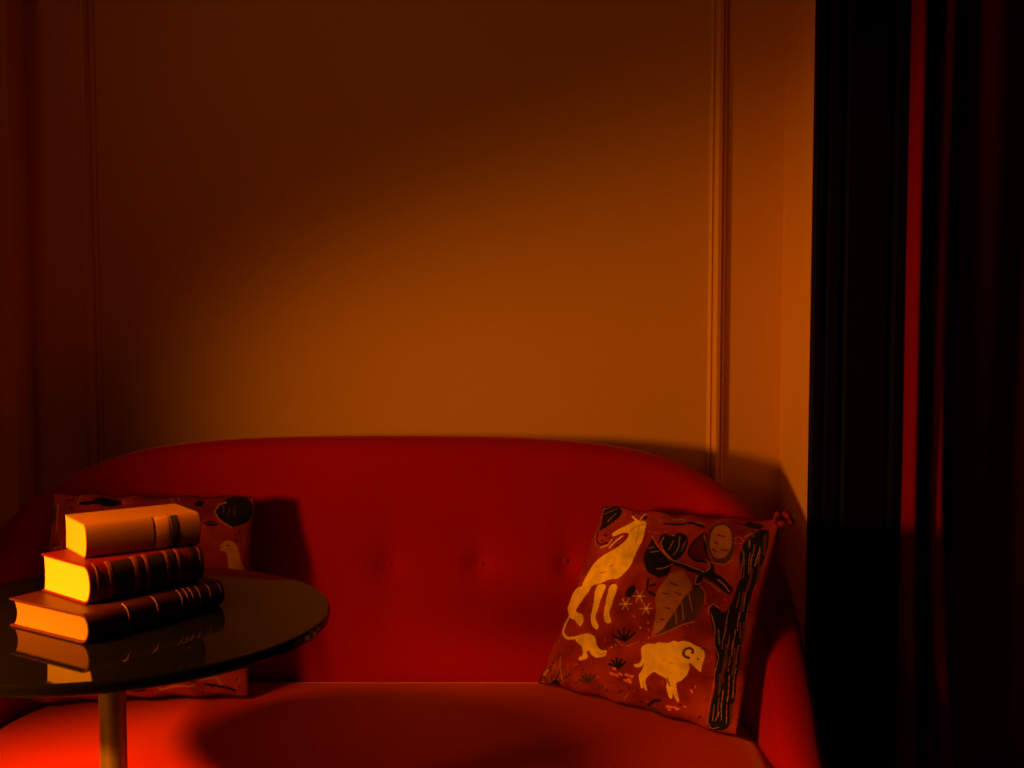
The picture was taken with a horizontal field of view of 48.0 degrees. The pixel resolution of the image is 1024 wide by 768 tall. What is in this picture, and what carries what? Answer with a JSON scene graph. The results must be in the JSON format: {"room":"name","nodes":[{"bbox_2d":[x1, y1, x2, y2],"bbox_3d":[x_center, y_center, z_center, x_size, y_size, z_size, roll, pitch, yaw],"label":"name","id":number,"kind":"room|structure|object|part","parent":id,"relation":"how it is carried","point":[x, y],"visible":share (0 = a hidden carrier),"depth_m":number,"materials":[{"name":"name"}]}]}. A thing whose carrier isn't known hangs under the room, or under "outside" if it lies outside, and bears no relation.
{"room":"living room","nodes":[
{"label":"living room","id":0,"kind":"room"},
{"bbox_2d":[0,0,37,527],"bbox_3d":[-1.809,-0.391,2.433,1.582,2.750,0.195,0,4,0],"label":"wall pier","id":1,"kind":"object","parent":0,"point":[18,438],"visible":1,"depth_m":2.37,"materials":[{"name":"beige paint"}]},
{"bbox_2d":[25,0,786,551],"bbox_3d":[-0.172,-0.394,2.480,1.892,2.750,0.100,0,4,0],"label":"wall","id":2,"kind":"structure","parent":0,"point":[317,217],"depth_m":2.43,"materials":[{"name":"beige paint"}]},
{"bbox_2d":[76,0,727,484],"bbox_3d":[-0.229,-0.325,2.424,1.361,2.055,0.020,0,4,0],"label":"trim","id":3,"kind":"structure","parent":2,"relation":"attached to","point":[86,82],"depth_m":2.42,"materials":[{"name":"beige paint"}]},
{"bbox_2d":[778,0,814,649],"bbox_3d":[0.659,-0.383,2.313,0.170,2.750,0.235,0,4,0],"label":"wall","id":4,"kind":"structure","parent":0,"point":[800,14],"depth_m":2.32,"materials":[{"name":"beige paint"}]},
{"bbox_2d":[805,0,910,767],"bbox_3d":[0.662,-0.375,2.187,0.176,2.750,0.017,0,4,0],"label":"trim","id":5,"kind":"structure","parent":4,"relation":"attached to","point":[862,59],"depth_m":2.21,"materials":[{"name":"black paint"}]},
{"bbox_2d":[893,0,1023,767],"bbox_3d":[1.060,-0.319,2.369,0.786,2.585,0.164,-2,4,-30],"label":"curtain","id":6,"kind":"object","parent":4,"relation":"hanging from","point":[960,671],"visible":0.91,"depth_m":2.29,"materials":[{"name":"fabric"}]},
{"bbox_3d":[0.000,1.117,0.873,5.200,0.060,4.800,0,4,0],"label":"floor","id":7,"kind":"structure","parent":0,"visible":0},
{"bbox_2d":[0,567,330,767],"bbox_3d":[-0.530,0.673,1.541,0.574,0.740,0.574,0,4,0],"label":"pedestal table","id":8,"kind":"object","parent":7,"relation":"on","point":[261,617],"visible":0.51,"depth_m":1.40,"materials":[{"name":"black glass"}]},
{"bbox_3d":[-0.530,0.676,1.541,0.035,0.698,0.035,0,4,0],"label":"stem","id":9,"kind":"part","parent":8,"relation":"part of","materials":[{"name":"gold metal"}]},
{"bbox_2d":[9,577,224,643],"bbox_3d":[-0.513,0.286,1.507,0.159,0.037,0.216,2,4,33],"label":"book","id":10,"kind":"object","parent":8,"relation":"on","point":[42,612],"visible":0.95,"depth_m":1.44,"materials":[{"name":"brown leather"}]},
{"bbox_2d":[41,544,203,603],"bbox_3d":[-0.511,0.243,1.516,0.122,0.050,0.165,3,5,40],"label":"book","id":11,"kind":"object","parent":10,"relation":"on","point":[69,575],"visible":0.98,"depth_m":1.47,"materials":[{"name":"red leather"}]},
{"bbox_2d":[65,504,200,557],"bbox_3d":[-0.504,0.195,1.532,0.150,0.044,0.094,-3,5,-36],"label":"book","id":12,"kind":"object","parent":11,"relation":"on","point":[118,531],"visible":1,"depth_m":1.50,"materials":[{"name":"beige leather"}]},
{"bbox_2d":[0,435,825,767],"bbox_3d":[-0.243,0.568,2.020,1.497,0.889,0.735,0,4,0],"label":"sofa","id":13,"kind":"object","parent":7,"relation":"on","point":[447,568],"visible":0.56,"depth_m":2.25,"materials":[{"name":"red fabric"}]},
{"bbox_2d":[29,491,254,702],"bbox_3d":[-0.679,0.386,2.123,0.395,0.372,0.125,-1,4,-9],"label":"cushion","id":14,"kind":"object","parent":13,"relation":"on","point":[226,521],"visible":0.25,"depth_m":2.14,"materials":[{"name":"red fabric"}]},
{"bbox_3d":[-0.243,0.667,1.955,1.347,0.160,0.592,0,4,0],"label":"seat","id":15,"kind":"part","parent":13,"relation":"part of","materials":[{"name":"red fabric"}]},
{"bbox_2d":[538,506,793,735],"bbox_3d":[0.257,0.395,2.058,0.476,0.373,0.114,3,5,38],"label":"cushion","id":16,"kind":"object","parent":13,"relation":"on","point":[662,613],"visible":1,"depth_m":2.01,"materials":[{"name":"red fabric"}]}
]}

